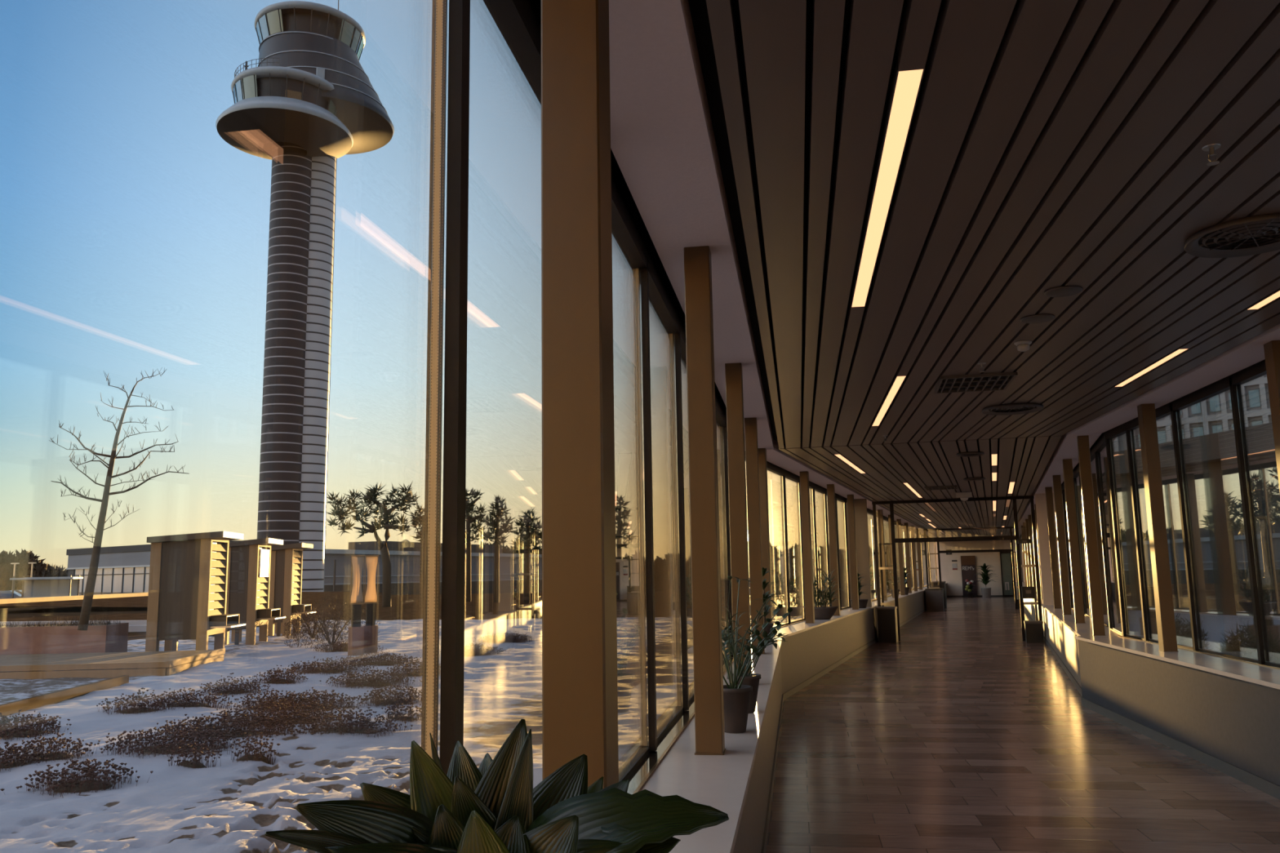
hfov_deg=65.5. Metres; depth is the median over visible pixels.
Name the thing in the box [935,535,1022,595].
wall
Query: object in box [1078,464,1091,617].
window
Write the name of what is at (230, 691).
clump
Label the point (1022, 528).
column
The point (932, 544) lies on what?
window
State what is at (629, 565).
woodland
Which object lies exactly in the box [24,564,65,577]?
tree
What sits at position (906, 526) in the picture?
column
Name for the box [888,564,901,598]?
potted plant
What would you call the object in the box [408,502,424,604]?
pine tree
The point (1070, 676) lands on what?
baseboard
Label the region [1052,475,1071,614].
column
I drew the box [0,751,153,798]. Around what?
clump
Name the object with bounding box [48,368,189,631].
bare tree
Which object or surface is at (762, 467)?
column
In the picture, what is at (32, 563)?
lamp post
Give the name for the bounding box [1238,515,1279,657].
lantern
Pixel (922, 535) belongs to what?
window
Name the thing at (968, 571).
banner
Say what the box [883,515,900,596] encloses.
window
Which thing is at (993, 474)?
recessed light
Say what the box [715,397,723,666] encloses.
window
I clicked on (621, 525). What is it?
pine tree
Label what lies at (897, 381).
recessed light
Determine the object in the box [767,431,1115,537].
roof
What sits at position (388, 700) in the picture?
clump
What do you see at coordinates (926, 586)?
trim
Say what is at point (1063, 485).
window
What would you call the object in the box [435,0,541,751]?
window
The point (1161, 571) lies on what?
column
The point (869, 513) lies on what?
window
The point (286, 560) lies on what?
shelter
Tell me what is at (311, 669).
clump
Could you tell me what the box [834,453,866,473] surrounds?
recessed light
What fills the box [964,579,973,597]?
potted plant
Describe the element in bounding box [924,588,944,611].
storage cabinet
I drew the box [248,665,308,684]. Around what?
clump
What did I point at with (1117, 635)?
trim
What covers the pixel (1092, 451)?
window
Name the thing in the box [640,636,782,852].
window sill
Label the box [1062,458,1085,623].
column
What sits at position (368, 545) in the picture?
roof
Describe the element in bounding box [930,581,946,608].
box
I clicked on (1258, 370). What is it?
window
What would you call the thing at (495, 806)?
potted plant
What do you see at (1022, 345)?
smoke detector
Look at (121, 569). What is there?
building
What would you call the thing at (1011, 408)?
ceiling vent
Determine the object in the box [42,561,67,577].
woodland
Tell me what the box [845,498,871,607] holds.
wall
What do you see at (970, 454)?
ceiling vent
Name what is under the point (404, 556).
building
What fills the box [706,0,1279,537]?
ceiling
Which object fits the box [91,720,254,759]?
clump
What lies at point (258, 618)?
shelf
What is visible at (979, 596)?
baseboard
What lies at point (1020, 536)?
window
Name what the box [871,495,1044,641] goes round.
door frame
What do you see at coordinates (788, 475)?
window
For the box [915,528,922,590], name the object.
column
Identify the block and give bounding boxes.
[1114,422,1279,616]
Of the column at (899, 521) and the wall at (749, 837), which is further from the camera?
the column at (899, 521)
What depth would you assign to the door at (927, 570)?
36.77 m
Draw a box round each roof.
[348,541,502,553]
[527,0,726,417]
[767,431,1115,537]
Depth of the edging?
12.75 m
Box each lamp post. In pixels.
[10,562,19,589]
[28,562,36,577]
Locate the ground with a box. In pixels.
[623,577,823,591]
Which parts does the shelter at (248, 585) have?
panel, frame, box trim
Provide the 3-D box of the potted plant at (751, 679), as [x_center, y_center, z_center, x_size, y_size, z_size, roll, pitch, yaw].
[0.607,1.245,5.474,0.428,0.634,0.476,-2,-8,9]
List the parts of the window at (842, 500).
pane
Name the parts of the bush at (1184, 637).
stem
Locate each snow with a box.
[0,616,801,852]
[1128,610,1279,654]
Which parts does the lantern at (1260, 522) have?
frame, post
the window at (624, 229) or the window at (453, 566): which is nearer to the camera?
the window at (453, 566)
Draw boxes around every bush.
[1139,611,1211,649]
[1214,620,1279,663]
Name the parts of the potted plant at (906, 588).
pot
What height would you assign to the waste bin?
0.720 m
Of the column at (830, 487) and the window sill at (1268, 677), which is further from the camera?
the column at (830, 487)
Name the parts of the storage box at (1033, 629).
lid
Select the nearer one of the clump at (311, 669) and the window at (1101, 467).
the window at (1101, 467)
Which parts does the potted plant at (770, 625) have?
stem, pot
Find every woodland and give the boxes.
[0,548,48,591]
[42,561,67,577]
[480,540,657,591]
[769,542,844,589]
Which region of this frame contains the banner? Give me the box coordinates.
[960,555,977,597]
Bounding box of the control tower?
[215,0,394,591]
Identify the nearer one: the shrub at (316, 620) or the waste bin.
the waste bin
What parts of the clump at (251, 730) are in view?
stem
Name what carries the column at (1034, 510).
on the trim at (1068, 620)
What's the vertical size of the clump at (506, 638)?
0.340 m
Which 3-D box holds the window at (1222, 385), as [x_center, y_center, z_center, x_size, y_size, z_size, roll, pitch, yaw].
[4.838,0.800,8.366,0.070,2.260,1.338,-2,-8,9]
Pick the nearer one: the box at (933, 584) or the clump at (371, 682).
the clump at (371, 682)
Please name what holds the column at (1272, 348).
on the window sill at (1268, 677)
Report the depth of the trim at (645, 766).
4.33 m
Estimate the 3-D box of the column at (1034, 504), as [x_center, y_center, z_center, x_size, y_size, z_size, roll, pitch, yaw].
[9.377,2.928,23.300,0.124,2.220,0.133,-4,-9,19]
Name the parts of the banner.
panel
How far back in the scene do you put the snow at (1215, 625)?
21.38 m
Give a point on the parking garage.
(324, 591)
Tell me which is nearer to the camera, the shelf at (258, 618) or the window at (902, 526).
the shelf at (258, 618)
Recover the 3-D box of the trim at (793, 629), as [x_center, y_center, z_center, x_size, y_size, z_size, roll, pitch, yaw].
[8.637,5.337,31.834,0.381,0.030,42.992,-4,-9,19]
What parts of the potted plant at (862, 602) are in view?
pot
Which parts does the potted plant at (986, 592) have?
pot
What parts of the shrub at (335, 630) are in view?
stem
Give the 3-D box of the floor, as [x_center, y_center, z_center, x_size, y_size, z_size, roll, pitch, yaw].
[8.132,4.950,23.677,6.434,0.150,59.043,-3,-9,16]
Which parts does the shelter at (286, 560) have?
panel, frame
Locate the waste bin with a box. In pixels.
[876,606,898,643]
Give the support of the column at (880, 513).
on the trim at (793, 629)
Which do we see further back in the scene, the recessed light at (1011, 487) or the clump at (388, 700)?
the recessed light at (1011, 487)
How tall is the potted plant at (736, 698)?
0.741 m
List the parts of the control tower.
cab pane, cab pane, railing, cab pane, cab pane, cab pane, cab pane, cab pane, cab pane, cab pane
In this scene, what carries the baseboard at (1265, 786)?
attached to the wall at (1235, 722)
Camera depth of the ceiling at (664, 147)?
3.64 m
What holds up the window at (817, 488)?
in the wall at (804, 655)
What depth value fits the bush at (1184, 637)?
14.13 m
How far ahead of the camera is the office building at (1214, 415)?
101.30 m
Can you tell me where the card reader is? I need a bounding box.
[1021,586,1035,598]
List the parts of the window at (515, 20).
frame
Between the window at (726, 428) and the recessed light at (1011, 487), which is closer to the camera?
the window at (726, 428)
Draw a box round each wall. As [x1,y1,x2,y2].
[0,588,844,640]
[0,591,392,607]
[733,651,782,852]
[780,583,946,694]
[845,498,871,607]
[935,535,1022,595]
[1015,585,1081,687]
[1035,493,1062,605]
[1077,640,1279,786]
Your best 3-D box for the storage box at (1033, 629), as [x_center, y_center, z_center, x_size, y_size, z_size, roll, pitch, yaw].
[7.915,4.123,19.997,0.350,0.420,0.420,-4,-9,19]
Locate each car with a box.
[0,591,21,599]
[9,590,22,594]
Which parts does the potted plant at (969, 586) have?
pot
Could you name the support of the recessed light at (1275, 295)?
in the ceiling at (1051, 144)
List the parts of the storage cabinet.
lid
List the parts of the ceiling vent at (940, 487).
blade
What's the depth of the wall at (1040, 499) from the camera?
19.89 m
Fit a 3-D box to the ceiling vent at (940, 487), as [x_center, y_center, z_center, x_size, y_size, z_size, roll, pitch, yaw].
[5.489,1.118,18.127,0.560,0.022,0.600,-4,-9,19]
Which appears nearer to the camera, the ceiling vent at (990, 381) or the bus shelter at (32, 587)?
the ceiling vent at (990, 381)
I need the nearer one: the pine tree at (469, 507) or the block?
the block
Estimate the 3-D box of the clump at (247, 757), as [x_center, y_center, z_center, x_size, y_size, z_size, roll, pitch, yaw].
[-3.260,2.736,8.430,0.402,0.292,0.264,-4,-9,22]
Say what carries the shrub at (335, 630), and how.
on the snow at (229, 806)
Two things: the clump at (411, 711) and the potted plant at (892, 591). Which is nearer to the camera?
the clump at (411, 711)
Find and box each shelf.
[208,623,245,628]
[256,616,285,620]
[291,611,315,614]
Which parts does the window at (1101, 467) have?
pane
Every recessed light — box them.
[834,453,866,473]
[850,57,924,307]
[871,371,906,426]
[903,481,922,497]
[991,453,997,466]
[991,472,996,480]
[992,500,995,511]
[1007,481,1015,493]
[1113,347,1188,386]
[1244,288,1279,310]
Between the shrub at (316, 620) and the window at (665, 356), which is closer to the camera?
the window at (665, 356)
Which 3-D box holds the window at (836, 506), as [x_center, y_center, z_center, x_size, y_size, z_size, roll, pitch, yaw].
[3.626,2.357,18.783,0.070,2.260,1.338,-4,-9,19]
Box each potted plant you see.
[265,719,728,852]
[692,575,792,733]
[721,593,789,713]
[749,567,785,642]
[800,569,843,619]
[849,573,868,608]
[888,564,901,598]
[897,567,915,595]
[964,579,973,597]
[976,563,999,597]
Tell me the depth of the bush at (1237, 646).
10.50 m
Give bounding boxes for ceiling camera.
[955,492,972,501]
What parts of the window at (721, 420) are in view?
pane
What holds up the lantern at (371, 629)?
on the snow at (229, 806)
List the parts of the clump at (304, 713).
stem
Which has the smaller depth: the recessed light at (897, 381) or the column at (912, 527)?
the recessed light at (897, 381)
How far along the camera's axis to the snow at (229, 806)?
9.01 m
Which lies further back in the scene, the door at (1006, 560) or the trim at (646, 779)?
the door at (1006, 560)
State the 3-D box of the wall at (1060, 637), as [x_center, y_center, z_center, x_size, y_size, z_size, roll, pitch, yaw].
[12.218,5.485,30.704,0.529,0.710,42.683,-4,-9,19]
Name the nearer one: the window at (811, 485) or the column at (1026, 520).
the window at (811, 485)
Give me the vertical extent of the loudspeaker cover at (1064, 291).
0.012 m
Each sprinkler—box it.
[977,362,985,372]
[1201,143,1221,165]
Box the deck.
[0,648,225,679]
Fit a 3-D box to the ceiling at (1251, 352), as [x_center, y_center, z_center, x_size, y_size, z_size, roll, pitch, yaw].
[10.862,1.723,23.454,8.099,0.160,57.733,-2,-8,9]
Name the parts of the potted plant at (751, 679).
pot, stem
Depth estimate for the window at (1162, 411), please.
10.19 m
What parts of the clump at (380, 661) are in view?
stem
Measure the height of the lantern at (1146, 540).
1.630 m
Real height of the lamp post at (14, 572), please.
3.911 m
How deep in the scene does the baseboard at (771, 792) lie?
6.68 m
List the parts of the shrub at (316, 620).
stem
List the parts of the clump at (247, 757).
stem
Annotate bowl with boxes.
[803,605,839,619]
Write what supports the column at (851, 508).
on the trim at (793, 629)
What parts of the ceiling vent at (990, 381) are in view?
blade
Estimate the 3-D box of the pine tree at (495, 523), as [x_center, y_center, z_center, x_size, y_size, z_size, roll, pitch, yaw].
[-8.697,7.829,60.876,2.254,7.560,3.063,-2,-8,9]
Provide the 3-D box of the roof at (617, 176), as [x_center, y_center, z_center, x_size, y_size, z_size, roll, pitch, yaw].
[1.997,-1.133,3.987,4.300,0.420,16.098,-2,-8,9]
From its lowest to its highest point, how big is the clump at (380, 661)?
0.324 m
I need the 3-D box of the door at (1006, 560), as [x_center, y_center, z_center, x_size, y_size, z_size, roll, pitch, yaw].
[18.768,7.552,50.901,0.560,2.300,0.059,-4,-9,19]
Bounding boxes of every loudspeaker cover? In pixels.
[1020,314,1054,323]
[1044,285,1082,297]
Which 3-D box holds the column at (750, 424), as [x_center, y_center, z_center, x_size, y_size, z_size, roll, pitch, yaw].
[1.087,1.022,9.450,0.124,2.220,0.133,-2,-8,9]
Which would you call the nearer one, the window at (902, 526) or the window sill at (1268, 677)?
the window sill at (1268, 677)
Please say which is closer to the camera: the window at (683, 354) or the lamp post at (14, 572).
the window at (683, 354)
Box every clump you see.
[0,709,71,740]
[0,737,39,772]
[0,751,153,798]
[5,730,105,765]
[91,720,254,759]
[96,688,184,715]
[133,705,328,738]
[146,687,238,711]
[166,740,222,768]
[200,672,274,696]
[201,696,368,727]
[227,688,307,711]
[231,732,279,765]
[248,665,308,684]
[260,687,378,711]
[281,656,377,675]
[283,706,413,738]
[310,639,386,653]
[319,665,422,689]
[324,648,421,666]
[355,682,422,707]
[373,698,422,722]
[384,658,440,677]
[440,640,510,657]
[474,629,539,643]
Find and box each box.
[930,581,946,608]
[1023,620,1044,643]
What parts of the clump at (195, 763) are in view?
stem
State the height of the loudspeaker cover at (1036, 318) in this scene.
0.012 m
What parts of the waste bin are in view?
lid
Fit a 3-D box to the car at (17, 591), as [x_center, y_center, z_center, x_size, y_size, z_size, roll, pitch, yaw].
[-54.460,14.906,86.154,4.300,1.412,1.800,3,-9,-25]
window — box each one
[421,0,470,775]
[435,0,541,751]
[611,177,657,782]
[634,252,688,751]
[674,320,693,711]
[715,395,733,662]
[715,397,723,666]
[723,428,733,631]
[766,461,791,626]
[782,470,805,624]
[798,481,819,618]
[809,483,830,606]
[823,488,841,609]
[835,493,850,609]
[866,508,881,601]
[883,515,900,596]
[901,524,914,590]
[910,530,924,588]
[920,533,931,586]
[928,537,937,581]
[1018,535,1025,583]
[1062,482,1074,608]
[1072,466,1089,617]
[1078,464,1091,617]
[1089,445,1112,627]
[1093,432,1128,635]
[1105,422,1150,640]
[1124,401,1200,651]
[1169,374,1266,663]
[1228,359,1279,667]
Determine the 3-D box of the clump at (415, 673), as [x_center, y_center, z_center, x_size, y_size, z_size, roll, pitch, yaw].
[-3.503,3.759,15.427,0.910,0.328,0.963,5,-10,-36]
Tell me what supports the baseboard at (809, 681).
attached to the wall at (804, 655)
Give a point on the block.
(1214, 491)
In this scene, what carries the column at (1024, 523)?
on the trim at (1068, 620)
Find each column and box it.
[541,0,618,788]
[683,245,725,755]
[724,362,751,673]
[744,417,765,654]
[758,448,772,622]
[800,471,814,623]
[826,484,840,615]
[847,494,859,609]
[877,509,887,600]
[888,515,893,589]
[896,519,905,595]
[903,522,911,593]
[910,525,917,591]
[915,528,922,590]
[1021,525,1027,586]
[1022,522,1030,586]
[1025,519,1032,586]
[1027,515,1036,594]
[1031,510,1040,596]
[1034,504,1042,599]
[1044,486,1061,608]
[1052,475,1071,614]
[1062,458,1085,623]
[1076,435,1106,635]
[1137,403,1178,651]
[1263,340,1279,491]
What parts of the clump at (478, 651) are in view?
stem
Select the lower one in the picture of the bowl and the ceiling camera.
the bowl
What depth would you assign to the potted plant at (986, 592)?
49.98 m
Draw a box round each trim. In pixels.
[626,654,733,794]
[632,658,733,794]
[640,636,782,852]
[775,586,927,629]
[776,582,946,638]
[1013,582,1122,635]
[1071,608,1121,635]
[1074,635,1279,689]
[1117,635,1279,669]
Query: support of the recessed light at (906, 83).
in the ceiling at (1051, 144)
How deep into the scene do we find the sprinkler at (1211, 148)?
3.52 m
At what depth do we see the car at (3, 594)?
82.86 m
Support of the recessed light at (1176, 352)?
in the ceiling at (1051, 144)
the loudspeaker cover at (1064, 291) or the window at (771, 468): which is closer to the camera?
the loudspeaker cover at (1064, 291)
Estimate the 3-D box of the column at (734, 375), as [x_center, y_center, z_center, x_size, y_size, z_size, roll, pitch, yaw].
[0.686,0.658,6.938,0.124,2.220,0.133,-2,-8,9]
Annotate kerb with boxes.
[0,592,148,608]
[0,620,146,625]
[128,625,146,631]
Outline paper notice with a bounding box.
[951,563,957,569]
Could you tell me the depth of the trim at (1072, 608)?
11.98 m
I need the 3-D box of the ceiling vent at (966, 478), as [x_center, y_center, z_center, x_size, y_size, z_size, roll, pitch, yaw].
[5.506,0.865,16.390,0.340,0.028,0.340,-4,-9,19]
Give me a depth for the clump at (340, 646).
20.83 m
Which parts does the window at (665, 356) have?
pane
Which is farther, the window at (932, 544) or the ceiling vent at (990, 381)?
the window at (932, 544)
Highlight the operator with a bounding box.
[1017,538,1031,543]
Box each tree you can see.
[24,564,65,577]
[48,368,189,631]
[325,480,424,607]
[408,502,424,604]
[465,487,493,601]
[478,493,515,602]
[511,506,542,603]
[614,493,636,599]
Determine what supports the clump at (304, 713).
on the snow at (229, 806)
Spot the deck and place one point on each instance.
(173, 662)
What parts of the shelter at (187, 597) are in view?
panel, frame, box trim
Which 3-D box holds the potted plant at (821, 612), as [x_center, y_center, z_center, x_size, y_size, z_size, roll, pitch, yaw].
[2.868,2.620,15.576,0.775,0.789,0.340,-3,-9,13]
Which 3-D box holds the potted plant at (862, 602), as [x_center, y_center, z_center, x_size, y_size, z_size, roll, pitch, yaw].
[4.378,3.296,19.999,0.416,0.692,0.410,-2,-8,7]
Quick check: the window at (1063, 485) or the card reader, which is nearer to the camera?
the window at (1063, 485)
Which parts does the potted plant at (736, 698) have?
pot, stem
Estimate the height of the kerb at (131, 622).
0.350 m
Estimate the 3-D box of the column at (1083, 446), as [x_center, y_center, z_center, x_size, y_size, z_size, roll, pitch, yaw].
[5.053,1.209,11.161,0.124,2.220,0.133,-4,-9,19]
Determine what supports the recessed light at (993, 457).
in the ceiling at (1051, 144)
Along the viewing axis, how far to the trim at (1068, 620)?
13.54 m
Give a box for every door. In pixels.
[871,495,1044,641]
[923,526,1020,608]
[1000,551,1014,596]
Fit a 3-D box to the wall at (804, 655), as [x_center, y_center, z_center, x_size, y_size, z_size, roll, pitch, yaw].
[8.561,5.707,31.803,0.494,0.710,43.004,-4,-9,19]
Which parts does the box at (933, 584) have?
lid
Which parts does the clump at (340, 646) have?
stem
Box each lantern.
[347,555,364,655]
[362,555,378,653]
[1134,534,1158,639]
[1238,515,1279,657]
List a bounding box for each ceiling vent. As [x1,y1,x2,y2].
[924,485,958,490]
[934,372,1017,393]
[956,451,984,457]
[963,477,985,480]
[982,403,1044,415]
[1183,213,1279,257]
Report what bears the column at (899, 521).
on the trim at (793, 629)
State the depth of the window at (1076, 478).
15.48 m
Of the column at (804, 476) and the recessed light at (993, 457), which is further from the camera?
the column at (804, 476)
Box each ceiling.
[608,0,936,537]
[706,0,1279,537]
[1012,324,1279,537]
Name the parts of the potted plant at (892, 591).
pot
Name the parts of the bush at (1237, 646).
stem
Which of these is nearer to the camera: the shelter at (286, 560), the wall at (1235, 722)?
the wall at (1235, 722)
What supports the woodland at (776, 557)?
on the ground
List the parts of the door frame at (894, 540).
rail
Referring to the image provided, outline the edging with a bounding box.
[0,675,128,715]
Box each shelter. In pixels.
[9,575,83,598]
[145,531,245,651]
[224,537,285,644]
[267,542,315,635]
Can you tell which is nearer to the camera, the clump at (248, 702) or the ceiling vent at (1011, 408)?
the ceiling vent at (1011, 408)
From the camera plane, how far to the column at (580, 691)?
1.85 m
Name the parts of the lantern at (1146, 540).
frame, post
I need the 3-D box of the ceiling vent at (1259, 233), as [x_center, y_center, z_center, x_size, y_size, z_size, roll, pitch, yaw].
[2.738,-0.850,4.453,0.540,0.028,0.540,-2,-8,9]
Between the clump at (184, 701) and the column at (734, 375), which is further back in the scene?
the clump at (184, 701)
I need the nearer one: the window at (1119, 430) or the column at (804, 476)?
the window at (1119, 430)
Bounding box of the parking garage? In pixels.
[79,591,366,595]
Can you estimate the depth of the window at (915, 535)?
39.50 m
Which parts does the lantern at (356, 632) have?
post, frame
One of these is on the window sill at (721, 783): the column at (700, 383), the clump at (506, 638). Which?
the column at (700, 383)
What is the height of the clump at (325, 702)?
0.300 m
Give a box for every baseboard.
[760,694,783,852]
[782,595,946,700]
[946,595,1002,597]
[1023,608,1082,697]
[1080,697,1279,799]
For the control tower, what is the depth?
133.52 m
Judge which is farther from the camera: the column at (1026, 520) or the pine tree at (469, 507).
the pine tree at (469, 507)
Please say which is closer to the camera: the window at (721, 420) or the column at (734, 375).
the column at (734, 375)
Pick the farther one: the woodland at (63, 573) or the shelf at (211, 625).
the woodland at (63, 573)
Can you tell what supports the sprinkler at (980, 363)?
attached to the ceiling at (1051, 144)
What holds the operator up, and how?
attached to the door frame at (894, 540)
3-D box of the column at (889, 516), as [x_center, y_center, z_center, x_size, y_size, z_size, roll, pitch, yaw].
[6.820,3.500,26.888,0.124,2.220,0.133,-4,-9,19]
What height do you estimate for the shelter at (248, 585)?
2.470 m
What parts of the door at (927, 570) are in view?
rail, kick panel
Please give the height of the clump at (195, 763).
0.277 m
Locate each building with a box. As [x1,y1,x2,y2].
[66,540,352,595]
[324,539,542,595]
[1113,374,1271,452]
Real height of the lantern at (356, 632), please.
1.950 m
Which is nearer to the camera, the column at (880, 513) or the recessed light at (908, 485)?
the recessed light at (908, 485)
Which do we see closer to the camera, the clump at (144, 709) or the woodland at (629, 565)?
the clump at (144, 709)
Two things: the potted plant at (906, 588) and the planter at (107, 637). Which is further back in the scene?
the potted plant at (906, 588)
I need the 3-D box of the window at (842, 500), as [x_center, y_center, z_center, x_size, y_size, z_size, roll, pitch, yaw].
[4.054,2.527,19.985,0.070,2.260,1.338,-4,-9,19]
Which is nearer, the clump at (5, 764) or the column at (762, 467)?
the clump at (5, 764)
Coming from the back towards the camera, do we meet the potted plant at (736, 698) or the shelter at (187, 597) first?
the shelter at (187, 597)
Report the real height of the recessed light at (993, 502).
0.040 m
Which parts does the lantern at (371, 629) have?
post, frame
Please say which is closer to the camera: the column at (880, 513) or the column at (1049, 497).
the column at (1049, 497)
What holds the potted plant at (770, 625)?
on the window sill at (721, 783)
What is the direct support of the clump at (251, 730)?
on the snow at (229, 806)
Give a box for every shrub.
[284,595,380,648]
[284,607,342,639]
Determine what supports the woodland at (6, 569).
on the ground
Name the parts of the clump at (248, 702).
stem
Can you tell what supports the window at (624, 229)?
in the wall at (749, 837)
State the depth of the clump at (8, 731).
9.90 m
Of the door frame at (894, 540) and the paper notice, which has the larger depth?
the paper notice
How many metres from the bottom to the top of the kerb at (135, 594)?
0.550 m
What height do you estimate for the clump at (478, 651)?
0.337 m
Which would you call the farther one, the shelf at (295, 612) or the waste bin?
the shelf at (295, 612)
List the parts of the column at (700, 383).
plate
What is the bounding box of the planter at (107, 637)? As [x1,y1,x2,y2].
[0,614,128,654]
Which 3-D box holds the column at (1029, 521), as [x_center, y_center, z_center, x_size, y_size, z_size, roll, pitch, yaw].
[11.090,3.609,28.109,0.124,2.220,0.133,-4,-9,19]
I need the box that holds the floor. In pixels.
[765,596,1279,852]
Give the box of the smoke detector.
[1013,340,1031,351]

